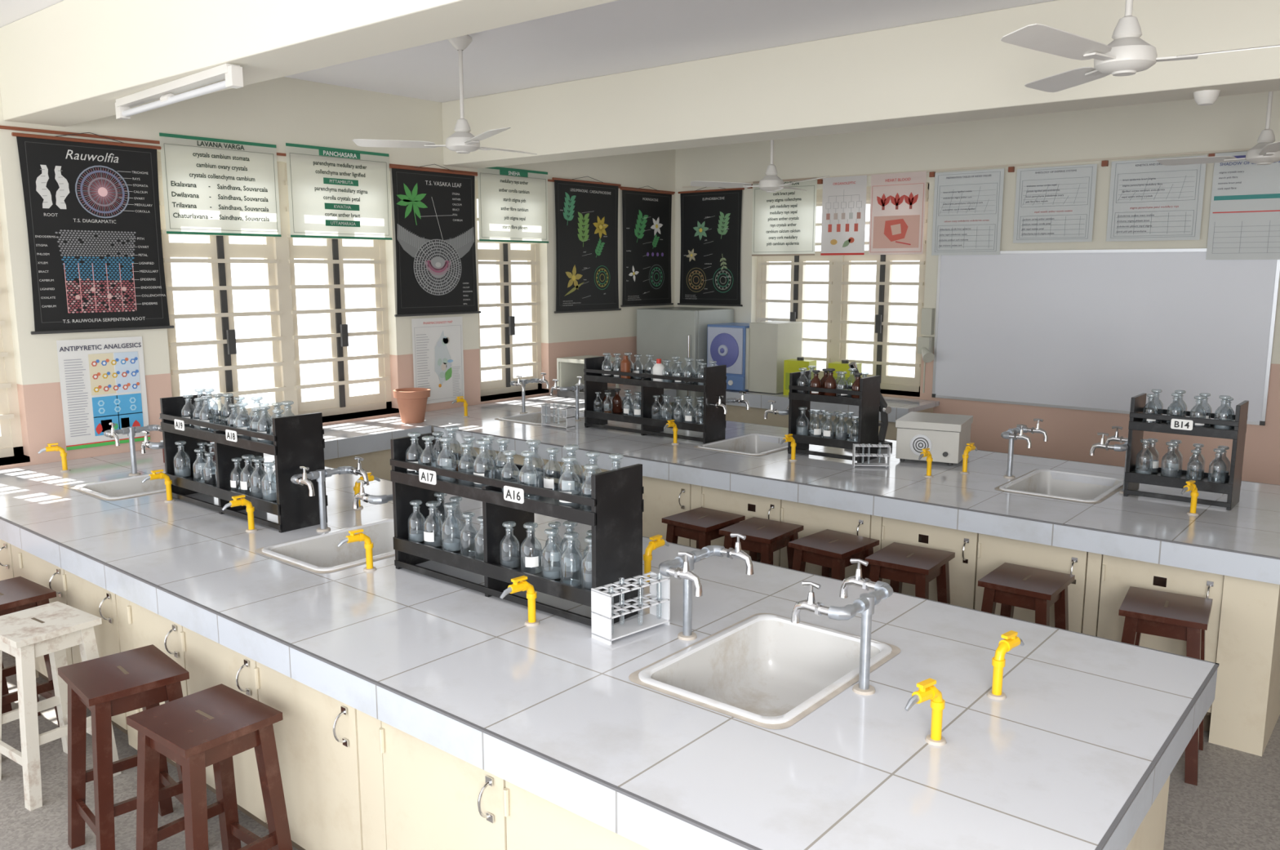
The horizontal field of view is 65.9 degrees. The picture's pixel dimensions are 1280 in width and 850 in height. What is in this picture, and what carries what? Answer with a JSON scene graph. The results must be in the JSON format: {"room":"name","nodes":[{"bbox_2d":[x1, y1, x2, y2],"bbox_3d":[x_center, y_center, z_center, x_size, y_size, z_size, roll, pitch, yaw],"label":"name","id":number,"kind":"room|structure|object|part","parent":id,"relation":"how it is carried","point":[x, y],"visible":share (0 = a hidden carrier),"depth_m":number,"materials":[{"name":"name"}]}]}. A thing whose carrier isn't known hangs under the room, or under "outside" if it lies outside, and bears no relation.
{"room":"laboratory","nodes":[
{"label":"laboratory","id":0,"kind":"room"},
{"bbox_2d":[0,76,675,469],"bbox_3d":[-3.022,-0.639,6.222,0.230,3.210,10.750,7,12,39],"label":"wall","id":1,"kind":"structure","parent":0,"point":[279,111],"depth_m":6.76,"materials":[{"name":"paint"}]},
{"bbox_2d":[0,217,30,465],"bbox_3d":[-3.916,-0.617,5.088,0.170,1.800,1.180,7,12,39],"label":"window","id":2,"kind":"structure","parent":1,"relation":"in","point":[11,434],"depth_m":5.58,"materials":[{"name":"metal"}]},
{"bbox_2d":[11,132,173,334],"bbox_3d":[-3.161,-1.119,5.757,0.020,1.140,0.800,7,12,39],"label":"chart","id":3,"kind":"object","parent":1,"relation":"attached to","point":[92,209],"visible":1,"depth_m":5.74,"materials":[{"name":"black paper"}]},
{"bbox_2d":[56,336,150,450],"bbox_3d":[-3.189,-0.196,5.886,0.005,0.640,0.480,7,12,39],"label":"poster","id":4,"kind":"object","parent":1,"relation":"attached to","point":[102,380],"visible":0.99,"depth_m":5.87,"materials":[{"name":"white paper"}]},
{"bbox_2d":[115,62,243,119],"bbox_3d":[-2.034,-1.441,4.298,1.260,0.086,0.056,8,12,43],"label":"tube light","id":5,"kind":"object","parent":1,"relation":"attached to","point":[232,73],"visible":1,"depth_m":4.20,"materials":[{"name":"white plastic"}]},
{"bbox_2d":[159,132,281,236],"bbox_3d":[-2.661,-1.517,6.307,0.005,0.600,0.770,7,12,39],"label":"chart","id":6,"kind":"object","parent":1,"relation":"attached to","point":[212,186],"visible":1,"depth_m":6.29,"materials":[{"name":"white paper"}]},
{"bbox_2d":[156,151,399,427],"bbox_3d":[-2.459,-0.890,6.821,0.170,1.800,1.720,7,12,39],"label":"window","id":7,"kind":"structure","parent":1,"relation":"in","point":[278,254],"depth_m":6.83,"materials":[{"name":"wood"}]},
{"bbox_2d":[0,0,617,126],"bbox_3d":[0.684,-1.381,2.122,10.500,0.470,0.310,7,12,39],"label":"beam","id":8,"kind":"structure","parent":1,"relation":"attached to","point":[64,63],"depth_m":4.02,"materials":[{"name":"white paint"}]},
{"bbox_2d":[0,124,675,193],"bbox_3d":[-1.572,-1.966,7.590,0.012,0.017,6.000,7,12,39],"label":"trim","id":9,"kind":"structure","parent":1,"relation":"attached to","point":[16,128],"depth_m":5.79,"materials":[{"name":"brown wood"}]},
{"bbox_2d":[285,142,391,239],"bbox_3d":[-2.105,-1.631,6.966,0.005,0.620,0.830,7,12,39],"label":"chart","id":10,"kind":"object","parent":1,"relation":"attached to","point":[334,193],"visible":1,"depth_m":6.94,"materials":[{"name":"white paper"}]},
{"bbox_2d":[389,164,480,316],"bbox_3d":[-1.571,-1.431,7.647,0.020,1.150,0.840,7,12,39],"label":"chart","id":11,"kind":"object","parent":1,"relation":"attached to","point":[434,210],"visible":1,"depth_m":7.63,"materials":[{"name":"black paper"}]},
{"bbox_2d":[411,316,464,404],"bbox_3d":[-1.586,-0.511,7.792,0.005,0.670,0.500,7,12,39],"label":"poster","id":12,"kind":"object","parent":1,"relation":"attached to","point":[437,342],"visible":0.93,"depth_m":7.79,"materials":[{"name":"paper"}]},
{"bbox_2d":[475,180,549,401],"bbox_3d":[-1.131,-1.138,8.402,0.170,1.800,0.800,7,12,39],"label":"window","id":13,"kind":"structure","parent":1,"relation":"in","point":[503,254],"depth_m":8.46,"materials":[{"name":"wood"}]},
{"bbox_2d":[477,166,548,243],"bbox_3d":[-1.045,-1.829,8.228,0.005,0.600,0.790,7,12,39],"label":"chart","id":14,"kind":"object","parent":1,"relation":"attached to","point":[513,202],"visible":1,"depth_m":8.21,"materials":[{"name":"paper"}]},
{"bbox_2d":[551,176,621,313],"bbox_3d":[-0.469,-1.637,8.958,0.020,1.210,0.890,7,12,39],"label":"chart","id":15,"kind":"object","parent":1,"relation":"attached to","point":[586,212],"visible":1,"depth_m":8.95,"materials":[{"name":"black paper"}]},
{"bbox_2d":[620,185,674,306],"bbox_3d":[0.077,-1.739,9.608,0.020,1.150,0.800,7,12,39],"label":"chart","id":16,"kind":"object","parent":1,"relation":"attached to","point":[646,214],"visible":1,"depth_m":9.60,"materials":[{"name":"black paper"}]},
{"bbox_2d":[441,0,1279,168],"bbox_3d":[2.623,-1.744,4.429,10.500,0.470,0.340,7,12,39],"label":"beam","id":17,"kind":"structure","parent":1,"relation":"attached to","point":[958,68],"depth_m":5.32,"materials":[{"name":"white paint"}]},
{"bbox_2d":[1193,89,1220,105],"bbox_3d":[2.578,-1.486,4.494,0.110,0.060,0.110,7,12,39],"label":"smoke detector","id":18,"kind":"object","parent":17,"relation":"attached to","point":[1205,97],"visible":1,"depth_m":4.46,"materials":[{"name":"plastic"}]},
{"bbox_2d":[0,0,1054,102],"bbox_3d":[1.089,-1.775,2.634,11.000,0.150,10.820,7,12,39],"label":"ceiling","id":19,"kind":"structure","parent":0,"point":[619,36],"depth_m":5.43,"materials":[{"name":"white paint"}]},
{"bbox_2d":[352,34,536,154],"bbox_3d":[-0.913,-1.794,5.279,1.081,0.635,0.946,-5,10,-28],"label":"ceiling fan","id":20,"kind":"object","parent":19,"relation":"hanging from","point":[462,141],"depth_m":5.38,"materials":[{"name":"metal"}]},
{"bbox_2d":[322,384,939,480],"bbox_3d":[-0.125,0.365,7.468,2.846,0.840,4.926,7,12,39],"label":"countertop","id":21,"kind":"structure","parent":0,"point":[369,440],"depth_m":8.11,"materials":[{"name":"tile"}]},
{"bbox_2d":[556,355,618,399],"bbox_3d":[-0.456,-0.422,8.672,0.370,0.338,0.400,7,12,39],"label":"analytical balance","id":22,"kind":"object","parent":21,"relation":"on","point":[568,368],"visible":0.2,"depth_m":8.66,"materials":[{"name":"metal"}]},
{"bbox_2d":[706,320,802,393],"bbox_3d":[1.035,-0.644,9.140,0.750,0.625,0.530,7,12,39],"label":"oven","id":23,"kind":"object","parent":21,"relation":"on","point":[753,354],"visible":0.81,"depth_m":8.95,"materials":[{"name":"metal"}]},
{"bbox_2d":[783,356,816,395],"bbox_3d":[1.419,-0.433,8.761,0.240,0.335,0.165,6,11,33],"label":"tin","id":24,"kind":"object","parent":21,"relation":"on","point":[790,366],"visible":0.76,"depth_m":8.71,"materials":[{"name":"metal"}]},
{"bbox_2d":[827,360,862,390],"bbox_3d":[1.758,-0.389,8.484,0.240,0.335,0.165,6,11,33],"label":"tin","id":25,"kind":"object","parent":21,"relation":"on","point":[842,366],"visible":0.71,"depth_m":8.41,"materials":[{"name":"metal"}]},
{"bbox_2d":[0,651,1279,849],"bbox_3d":[1.089,1.519,3.152,11.000,0.100,10.820,7,12,39],"label":"floor","id":26,"kind":"structure","parent":0,"point":[1234,804],"depth_m":3.65,"materials":[{"name":"stone"}]},
{"bbox_2d":[1,658,12,713],"bbox_3d":[-3.033,0.959,4.344,0.372,0.636,0.332,9,12,44],"label":"wooden stool","id":27,"kind":"object","parent":26,"relation":"on","point":[6,708],"visible":0.36,"depth_m":4.36,"materials":[{"name":"wood"}]},
{"bbox_2d":[0,576,59,727],"bbox_3d":[-2.626,1.000,4.087,0.372,0.636,0.332,7,11,36],"label":"wooden stool","id":28,"kind":"object","parent":26,"relation":"on","point":[18,593],"visible":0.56,"depth_m":4.05,"materials":[{"name":"wood"}]},
{"bbox_2d":[0,600,121,811],"bbox_3d":[-2.269,1.050,3.769,0.372,0.636,0.332,6,11,34],"label":"wooden stool","id":29,"kind":"object","parent":26,"relation":"on","point":[51,628],"visible":0.8,"depth_m":3.66,"materials":[{"name":"white wood"}]},
{"bbox_2d":[57,644,208,849],"bbox_3d":[-1.707,1.122,3.308,0.332,0.636,0.372,-9,12,-44],"label":"wooden stool","id":30,"kind":"object","parent":26,"relation":"on","point":[145,677],"visible":0.8,"depth_m":3.23,"materials":[{"name":"brown wood"}]},
{"bbox_2d":[126,683,293,849],"bbox_3d":[-1.293,1.173,2.982,0.372,0.636,0.332,7,11,37],"label":"wooden stool","id":31,"kind":"object","parent":26,"relation":"on","point":[200,730],"visible":1,"depth_m":2.94,"materials":[{"name":"brown wood"}]},
{"bbox_2d":[0,448,1218,849],"bbox_3d":[-1.091,0.900,4.064,5.762,0.840,1.602,7,12,39],"label":"laboratory bench","id":32,"kind":"object","parent":26,"relation":"on","point":[420,711],"visible":0.86,"depth_m":2.74,"materials":[{"name":"white tile"}]},
{"bbox_2d":[37,442,70,471],"bbox_3d":[-3.221,0.180,5.425,0.146,0.160,0.050,-6,11,-33],"label":"tap","id":33,"kind":"object","parent":32,"relation":"on","point":[50,448],"visible":1,"depth_m":5.43,"materials":[{"name":"metal"}]},
{"bbox_2d":[69,471,166,500],"bbox_3d":[-2.523,0.390,5.178,0.505,0.196,0.700,7,12,39],"label":"sink","id":34,"kind":"object","parent":32,"relation":"in","point":[115,489],"visible":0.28,"depth_m":5.20,"materials":[{"name":"ceramic"}]},
{"bbox_2d":[103,417,162,475],"bbox_3d":[-2.700,0.122,5.301,0.178,0.313,0.294,7,12,39],"label":"water faucet","id":35,"kind":"object","parent":32,"relation":"on","point":[131,432],"visible":0.85,"depth_m":5.33,"materials":[{"name":"metal"}]},
{"bbox_2d":[140,430,163,453],"bbox_3d":[-2.342,0.170,4.995,0.178,0.313,0.294,7,12,39],"label":"water faucet","id":36,"kind":"object","parent":32,"relation":"on","point":[146,442],"visible":0.37,"depth_m":4.88,"materials":[{"name":"metal"}]},
{"bbox_2d":[142,469,175,502],"bbox_3d":[-2.295,0.294,4.701,0.050,0.160,0.146,8,12,43],"label":"tap","id":37,"kind":"object","parent":32,"relation":"on","point":[161,475],"visible":1,"depth_m":4.72,"materials":[{"name":"metal"}]},
{"bbox_2d":[160,440,215,462],"bbox_3d":[-2.612,0.145,5.744,0.250,0.130,0.190,3,9,17],"label":"carton","id":38,"kind":"object","parent":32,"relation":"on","point":[212,448],"visible":0.05,"depth_m":5.74,"materials":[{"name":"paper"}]},
{"bbox_2d":[222,494,257,532],"bbox_3d":[-1.691,0.378,4.167,0.050,0.160,0.146,8,12,43],"label":"tap","id":39,"kind":"object","parent":32,"relation":"on","point":[242,501],"visible":1,"depth_m":4.18,"materials":[{"name":"metal"}]},
{"bbox_2d":[160,387,328,533],"bbox_3d":[-1.845,0.129,4.545,1.030,0.533,0.242,7,12,39],"label":"rack","id":40,"kind":"object","parent":32,"relation":"on","point":[187,427],"visible":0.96,"depth_m":4.47,"materials":[{"name":"black wood"}]},
{"bbox_3d":[-1.979,0.023,4.485,0.572,0.048,0.003,7,12,39],"label":"label plate","id":41,"kind":"part","parent":40,"relation":"part of","materials":[{"name":"paper"}]},
{"bbox_2d":[254,517,395,573],"bbox_3d":[-1.130,0.569,4.036,0.505,0.196,0.700,7,12,39],"label":"sink","id":42,"kind":"object","parent":32,"relation":"in","point":[320,553],"visible":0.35,"depth_m":4.13,"materials":[{"name":"ceramic"}]},
{"bbox_2d":[290,456,368,532],"bbox_3d":[-1.308,0.301,4.159,0.178,0.313,0.294,7,12,39],"label":"water faucet","id":43,"kind":"object","parent":32,"relation":"on","point":[320,475],"visible":0.98,"depth_m":4.19,"materials":[{"name":"metal"}]},
{"bbox_2d":[337,528,377,571],"bbox_3d":[-1.039,0.464,3.620,0.146,0.160,0.050,-8,12,-40],"label":"tap","id":44,"kind":"object","parent":32,"relation":"on","point":[368,544],"visible":1,"depth_m":3.63,"materials":[{"name":"metal"}]},
{"bbox_2d":[353,471,380,509],"bbox_3d":[-1.284,0.304,4.637,0.146,0.160,0.050,-8,12,-43],"label":"tap","id":45,"kind":"object","parent":32,"relation":"on","point":[371,477],"visible":0.62,"depth_m":4.61,"materials":[{"name":"metal"}]},
{"bbox_2d":[352,479,392,508],"bbox_3d":[-0.950,0.350,3.853,0.178,0.313,0.294,7,12,39],"label":"water faucet","id":46,"kind":"object","parent":32,"relation":"on","point":[371,499],"visible":0.34,"depth_m":3.73,"materials":[{"name":"metal"}]},
{"bbox_2d":[390,426,644,626],"bbox_3d":[-0.453,0.309,3.403,1.010,0.533,0.242,7,12,39],"label":"rack","id":47,"kind":"object","parent":32,"relation":"on","point":[420,477],"visible":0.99,"depth_m":3.33,"materials":[{"name":"black wood"}]},
{"bbox_3d":[-0.578,0.204,3.336,0.532,0.048,0.003,7,12,39],"label":"label plate","id":48,"kind":"part","parent":47,"relation":"part of","materials":[{"name":"plastic"}]},
{"bbox_2d":[499,575,539,626],"bbox_3d":[-0.374,0.551,3.061,0.146,0.160,0.050,-9,12,-44],"label":"tap","id":49,"kind":"object","parent":32,"relation":"on","point":[523,585],"visible":1,"depth_m":3.08,"materials":[{"name":"metal"}]},
{"bbox_2d":[591,571,670,645],"bbox_3d":[-0.026,0.552,3.029,0.250,0.168,0.085,-8,12,-43],"label":"test tube rack","id":50,"kind":"object","parent":32,"relation":"on","point":[602,630],"visible":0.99,"depth_m":3.02,"materials":[{"name":"white plastic"}]},
{"bbox_2d":[643,534,669,584],"bbox_3d":[0.058,0.477,3.537,0.050,0.160,0.146,7,12,39],"label":"tap","id":51,"kind":"object","parent":32,"relation":"on","point":[653,544],"visible":0.85,"depth_m":3.50,"materials":[{"name":"metal"}]},
{"bbox_2d":[658,533,753,640],"bbox_3d":[0.189,0.494,2.932,0.178,0.313,0.294,7,12,39],"label":"water faucet","id":52,"kind":"object","parent":32,"relation":"on","point":[684,562],"visible":1,"depth_m":2.96,"materials":[{"name":"metal"}]},
{"bbox_2d":[628,613,900,728],"bbox_3d":[0.366,0.762,2.808,0.505,0.196,0.700,7,12,39],"label":"sink","id":53,"kind":"object","parent":32,"relation":"in","point":[766,670],"visible":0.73,"depth_m":2.99,"materials":[{"name":"ceramic"}]},
{"bbox_2d":[791,558,893,695],"bbox_3d":[0.547,0.543,2.625,0.178,0.313,0.294,7,12,39],"label":"water faucet","id":54,"kind":"object","parent":32,"relation":"on","point":[864,605],"visible":1,"depth_m":2.58,"materials":[{"name":"metal"}]},
{"bbox_2d":[904,678,946,746],"bbox_3d":[0.661,0.672,2.291,0.146,0.160,0.050,-7,11,-37],"label":"tap","id":55,"kind":"object","parent":32,"relation":"on","point":[926,691],"visible":1,"depth_m":2.30,"materials":[{"name":"metal"}]},
{"bbox_2d":[986,630,1024,700],"bbox_3d":[0.968,0.625,2.596,0.146,0.160,0.050,-8,12,-40],"label":"tap","id":56,"kind":"object","parent":32,"relation":"on","point":[1011,641],"visible":1,"depth_m":2.56,"materials":[{"name":"metal"}]},
{"bbox_2d":[636,306,733,416],"bbox_3d":[0.425,-0.347,9.647,0.710,1.570,0.670,7,12,39],"label":"refrigerator","id":57,"kind":"object","parent":26,"relation":"on","point":[666,332],"visible":0.37,"depth_m":9.30,"materials":[{"name":"silver metal"}]},
{"bbox_2d":[662,506,745,549],"bbox_3d":[0.340,0.805,5.327,0.332,0.636,0.372,8,12,41],"label":"wooden stool","id":58,"kind":"object","parent":26,"relation":"on","point":[703,525],"visible":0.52,"depth_m":5.22,"materials":[{"name":"wood"}]},
{"bbox_2d":[719,516,803,568],"bbox_3d":[0.623,0.840,5.107,0.332,0.636,0.372,7,11,37],"label":"wooden stool","id":59,"kind":"object","parent":26,"relation":"on","point":[764,536],"visible":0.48,"depth_m":5.01,"materials":[{"name":"wood"}]},
{"bbox_2d":[382,397,1279,756],"bbox_3d":[0.784,0.556,6.250,5.822,0.840,1.542,7,12,39],"label":"laboratory bench","id":60,"kind":"object","parent":26,"relation":"on","point":[1231,558],"visible":0.47,"depth_m":4.74,"materials":[{"name":"tile"}]},
{"bbox_2d":[392,387,430,423],"bbox_3d":[-1.665,-0.141,7.219,0.268,0.237,0.268,7,12,39],"label":"terracotta pot","id":61,"kind":"object","parent":60,"relation":"on","point":[411,402],"visible":1,"depth_m":7.14,"materials":[{"name":"ceramic"}]},
{"bbox_2d":[452,395,469,417],"bbox_3d":[-1.353,-0.136,7.434,0.146,0.160,0.050,-8,12,-43],"label":"tap","id":62,"kind":"object","parent":60,"relation":"on","point":[458,399],"visible":1,"depth_m":7.45,"materials":[{"name":"metal"}]},
{"bbox_2d":[510,372,549,413],"bbox_3d":[-0.857,-0.240,7.603,0.178,0.313,0.294,7,12,39],"label":"water faucet","id":63,"kind":"object","parent":60,"relation":"on","point":[522,383],"visible":1,"depth_m":7.64,"materials":[{"name":"metal"}]},
{"bbox_2d":[494,408,584,425],"bbox_3d":[-0.689,0.028,7.484,0.505,0.196,0.700,7,12,39],"label":"sink","id":64,"kind":"object","parent":60,"relation":"in","point":[531,418],"visible":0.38,"depth_m":7.58,"materials":[{"name":"ceramic"}]},
{"bbox_2d":[541,403,575,429],"bbox_3d":[-0.578,-0.068,6.978,0.250,0.168,0.085,7,12,39],"label":"test tube rack","id":65,"kind":"object","parent":60,"relation":"on","point":[570,411],"visible":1,"depth_m":6.96,"materials":[{"name":"white plastic"}]},
{"bbox_2d":[550,376,584,421],"bbox_3d":[-0.508,-0.193,7.304,0.178,0.313,0.294,7,12,39],"label":"water faucet","id":66,"kind":"object","parent":60,"relation":"on","point":[580,385],"visible":0.89,"depth_m":7.25,"materials":[{"name":"metal"}]},
{"bbox_2d":[583,352,726,444],"bbox_3d":[0.085,-0.207,6.688,1.050,0.533,0.237,7,12,39],"label":"rack","id":67,"kind":"object","parent":60,"relation":"on","point":[599,407],"visible":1,"depth_m":6.62,"materials":[{"name":"black wood"}]},
{"bbox_2d":[663,419,679,444],"bbox_3d":[0.196,0.048,6.266,0.050,0.160,0.146,7,11,38],"label":"tap","id":68,"kind":"object","parent":60,"relation":"on","point":[669,424],"visible":1,"depth_m":6.29,"materials":[{"name":"metal"}]},
{"bbox_2d":[711,391,749,413],"bbox_3d":[0.566,-0.056,6.436,0.178,0.313,0.294,7,12,39],"label":"water faucet","id":69,"kind":"object","parent":60,"relation":"on","point":[734,400],"visible":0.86,"depth_m":6.47,"materials":[{"name":"metal"}]},
{"bbox_2d":[693,433,787,456],"bbox_3d":[0.734,0.211,6.317,0.505,0.196,0.700,7,12,39],"label":"sink","id":70,"kind":"object","parent":60,"relation":"in","point":[749,444],"visible":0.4,"depth_m":6.54,"materials":[{"name":"ceramic"}]},
{"bbox_2d":[763,400,789,418],"bbox_3d":[0.915,-0.009,6.137,0.178,0.313,0.294,7,12,39],"label":"water faucet","id":71,"kind":"object","parent":60,"relation":"on","point":[771,410],"visible":0.42,"depth_m":6.03,"materials":[{"name":"metal"}]},
{"bbox_2d":[780,433,797,461],"bbox_3d":[0.860,0.133,5.722,0.146,0.160,0.050,-8,12,-43],"label":"tap","id":72,"kind":"object","parent":60,"relation":"on","point":[787,438],"visible":1,"depth_m":5.74,"materials":[{"name":"metal"}]},
{"bbox_2d":[382,397,1279,557],"bbox_3d":[0.782,0.161,6.190,5.816,0.040,1.530,7,12,39],"label":"countertop","id":73,"kind":"structure","parent":60,"relation":"on","point":[1252,526],"depth_m":5.30,"materials":[{"name":"white tile"}]},
{"bbox_2d":[787,365,880,462],"bbox_3d":[1.152,-0.077,5.877,0.480,0.528,0.237,7,12,39],"label":"rack","id":74,"kind":"object","parent":60,"relation":"on","point":[864,393],"visible":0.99,"depth_m":5.80,"materials":[{"name":"black wood"}]},
{"bbox_2d":[848,361,892,448],"bbox_3d":[1.425,-0.129,6.163,0.296,0.541,0.184,-3,10,-20],"label":"microscope","id":75,"kind":"object","parent":60,"relation":"on","point":[884,409],"visible":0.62,"depth_m":6.18,"materials":[{"name":"metal"}]},
{"bbox_2d":[852,442,890,467],"bbox_3d":[1.308,0.169,5.579,0.200,0.134,0.068,1,9,5],"label":"test tube rack","id":76,"kind":"object","parent":60,"relation":"on","point":[888,455],"visible":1,"depth_m":5.57,"materials":[{"name":"white plastic"}]},
{"bbox_2d":[918,447,933,477],"bbox_3d":[1.522,0.205,5.268,0.050,0.160,0.146,8,12,42],"label":"tap","id":77,"kind":"object","parent":60,"relation":"on","point":[926,453],"visible":1,"depth_m":5.29,"materials":[{"name":"metal"}]},
{"bbox_2d":[895,411,973,465],"bbox_3d":[1.722,0.080,5.784,0.366,0.245,0.408,5,10,27],"label":"electric centrifuge","id":78,"kind":"object","parent":60,"relation":"on","point":[947,436],"visible":0.98,"depth_m":5.63,"materials":[{"name":"metal"}]},
{"bbox_2d":[960,442,977,473],"bbox_3d":[1.815,0.179,5.433,0.146,0.160,0.050,-8,12,-42],"label":"tap","id":79,"kind":"object","parent":60,"relation":"on","point":[968,448],"visible":1,"depth_m":5.40,"materials":[{"name":"metal"}]},
{"bbox_2d":[1000,418,1048,478],"bbox_3d":[2.028,0.132,5.237,0.178,0.313,0.294,7,12,39],"label":"water faucet","id":80,"kind":"object","parent":60,"relation":"on","point":[1011,434],"visible":1,"depth_m":5.27,"materials":[{"name":"metal"}]},
{"bbox_2d":[994,468,1124,503],"bbox_3d":[2.196,0.399,5.118,0.505,0.196,0.700,7,12,39],"label":"sink","id":81,"kind":"object","parent":60,"relation":"in","point":[1038,482],"visible":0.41,"depth_m":5.32,"materials":[{"name":"ceramic"}]},
{"bbox_2d":[1089,426,1128,493],"bbox_3d":[2.377,0.179,4.938,0.178,0.313,0.294,7,12,39],"label":"water faucet","id":82,"kind":"object","parent":60,"relation":"on","point":[1117,447],"visible":0.73,"depth_m":4.87,"materials":[{"name":"metal"}]},
{"bbox_2d":[1123,389,1248,510],"bbox_3d":[2.627,0.101,4.755,0.460,0.524,0.242,7,12,39],"label":"rack","id":83,"kind":"object","parent":60,"relation":"on","point":[1135,473],"visible":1,"depth_m":4.71,"materials":[{"name":"black wood"}]},
{"bbox_3d":[2.551,-0.002,4.647,0.092,0.048,0.003,7,12,39],"label":"label plate","id":84,"kind":"part","parent":83,"relation":"part of","materials":[{"name":"plastic"}]},
{"bbox_2d":[1181,480,1199,515],"bbox_3d":[2.480,0.332,4.458,0.146,0.160,0.050,-6,11,-35],"label":"tap","id":85,"kind":"object","parent":60,"relation":"on","point":[1190,486],"visible":1,"depth_m":4.47,"materials":[{"name":"metal"}]},
{"bbox_2d":[788,528,879,580],"bbox_3d":[0.945,0.879,4.856,0.332,0.636,0.372,8,12,43],"label":"wooden stool","id":86,"kind":"object","parent":26,"relation":"on","point":[833,550],"visible":0.48,"depth_m":4.76,"materials":[{"name":"wood"}]},
{"bbox_2d":[864,542,955,604],"bbox_3d":[1.252,0.916,4.618,0.332,0.636,0.372,7,11,36],"label":"wooden stool","id":87,"kind":"object","parent":26,"relation":"on","point":[898,562],"visible":0.5,"depth_m":4.51,"materials":[{"name":"wood"}]},
{"bbox_2d":[977,562,1075,630],"bbox_3d":[1.659,0.969,4.283,0.332,0.636,0.372,7,11,38],"label":"wooden stool","id":88,"kind":"object","parent":26,"relation":"on","point":[1011,585],"visible":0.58,"depth_m":4.19,"materials":[{"name":"wood"}]},
{"bbox_2d":[1118,586,1213,785],"bbox_3d":[2.081,1.021,3.950,0.332,0.636,0.372,6,11,32],"label":"wooden stool","id":89,"kind":"object","parent":26,"relation":"on","point":[1179,616],"visible":0.61,"depth_m":3.82,"materials":[{"name":"wood"}]},
{"bbox_2d":[690,139,829,192],"bbox_3d":[1.042,-2.061,7.191,1.081,0.700,0.946,-5,10,-30],"label":"ceiling fan","id":90,"kind":"object","parent":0,"point":[771,183],"depth_m":7.30,"materials":[{"name":"metal"}]},
{"bbox_2d":[674,90,1279,484],"bbox_3d":[4.542,-0.725,6.772,10.700,3.210,0.230,7,12,39],"label":"wall","id":91,"kind":"structure","parent":0,"point":[1234,122],"depth_m":7.72,"materials":[{"name":"paint"}]},
{"bbox_2d":[677,186,744,306],"bbox_3d":[0.683,-1.754,9.670,0.780,1.160,0.020,7,12,39],"label":"chart","id":92,"kind":"object","parent":91,"relation":"attached to","point":[711,219],"visible":1,"depth_m":9.67,"materials":[{"name":"black paper"}]},
{"bbox_2d":[751,177,817,256],"bbox_3d":[1.323,-1.912,9.110,0.680,0.690,0.005,7,12,39],"label":"chart","id":93,"kind":"object","parent":91,"relation":"attached to","point":[784,220],"visible":0.96,"depth_m":9.10,"materials":[{"name":"paper"}]},
{"bbox_2d":[755,182,928,396],"bbox_3d":[1.792,-1.226,8.965,1.740,1.800,0.170,7,12,39],"label":"window","id":94,"kind":"structure","parent":91,"relation":"in","point":[839,282],"depth_m":8.90,"materials":[{"name":"wood"}]},
{"bbox_2d":[820,174,866,255],"bbox_3d":[1.797,-1.846,8.723,0.430,0.680,0.004,7,12,39],"label":"poster","id":95,"kind":"object","parent":91,"relation":"attached to","point":[843,197],"visible":1,"depth_m":8.72,"materials":[{"name":"paper"}]},
{"bbox_2d":[868,171,926,254],"bbox_3d":[2.185,-1.796,8.404,0.500,0.680,0.005,7,12,39],"label":"poster","id":96,"kind":"object","parent":91,"relation":"attached to","point":[897,200],"visible":1,"depth_m":8.40,"materials":[{"name":"paper"}]},
{"bbox_2d":[917,307,934,392],"bbox_3d":[2.401,-0.614,8.290,0.133,0.720,0.270,2,9,13],"label":"switch box","id":97,"kind":"object","parent":91,"relation":"attached to","point":[925,344],"visible":1,"depth_m":8.30,"materials":[{"name":"plastic"}]},
{"bbox_2d":[682,147,1251,188],"bbox_3d":[2.998,-2.009,7.697,6.700,0.060,0.030,7,12,39],"label":"trim","id":98,"kind":"structure","parent":91,"relation":"attached to","point":[1104,163],"depth_m":7.57,"materials":[{"name":"brown wood"}]},
{"bbox_2d":[931,168,1004,255],"bbox_3d":[2.652,-1.719,8.011,0.570,0.670,0.004,7,12,39],"label":"poster","id":99,"kind":"object","parent":91,"relation":"attached to","point":[967,210],"visible":1,"depth_m":8.01,"materials":[{"name":"paper"}]},
{"bbox_2d":[1013,164,1097,243],"bbox_3d":[3.175,-1.691,7.575,0.590,0.570,0.004,7,12,39],"label":"poster","id":100,"kind":"object","parent":91,"relation":"attached to","point":[1053,204],"visible":1,"depth_m":7.57,"materials":[{"name":"paper"}]},
{"bbox_2d":[931,248,1279,425],"bbox_3d":[3.420,-0.720,7.543,2.420,1.220,0.025,7,12,39],"label":"whiteboard","id":101,"kind":"object","parent":91,"relation":"attached to","point":[1086,330],"visible":1,"depth_m":7.45,"materials":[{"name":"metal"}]},
{"bbox_2d":[1106,155,1206,241],"bbox_3d":[3.718,-1.626,7.130,0.620,0.580,0.004,7,12,39],"label":"poster","id":102,"kind":"object","parent":91,"relation":"attached to","point":[1149,200],"visible":0.98,"depth_m":7.13,"materials":[{"name":"white paper"}]},
{"bbox_2d":[1205,151,1279,259],"bbox_3d":[4.221,-1.497,6.726,0.590,0.730,0.004,7,12,39],"label":"poster","id":103,"kind":"object","parent":91,"relation":"attached to","point":[1244,220],"visible":0.95,"depth_m":6.79,"materials":[{"name":"white paper"}]},
{"bbox_2d":[1000,0,1279,92],"bbox_3d":[1.711,-1.460,3.153,0.946,0.635,1.081,4,10,24],"label":"ceiling fan","id":104,"kind":"object","parent":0,"point":[1128,54],"depth_m":3.17,"materials":[{"name":"metal"}]},
{"bbox_2d":[1155,91,1279,165],"bbox_3d":[3.502,-1.799,5.454,1.081,0.678,0.946,4,10,24],"label":"ceiling fan","id":105,"kind":"object","parent":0,"point":[1267,152],"depth_m":5.58,"materials":[{"name":"metal"}]}
]}

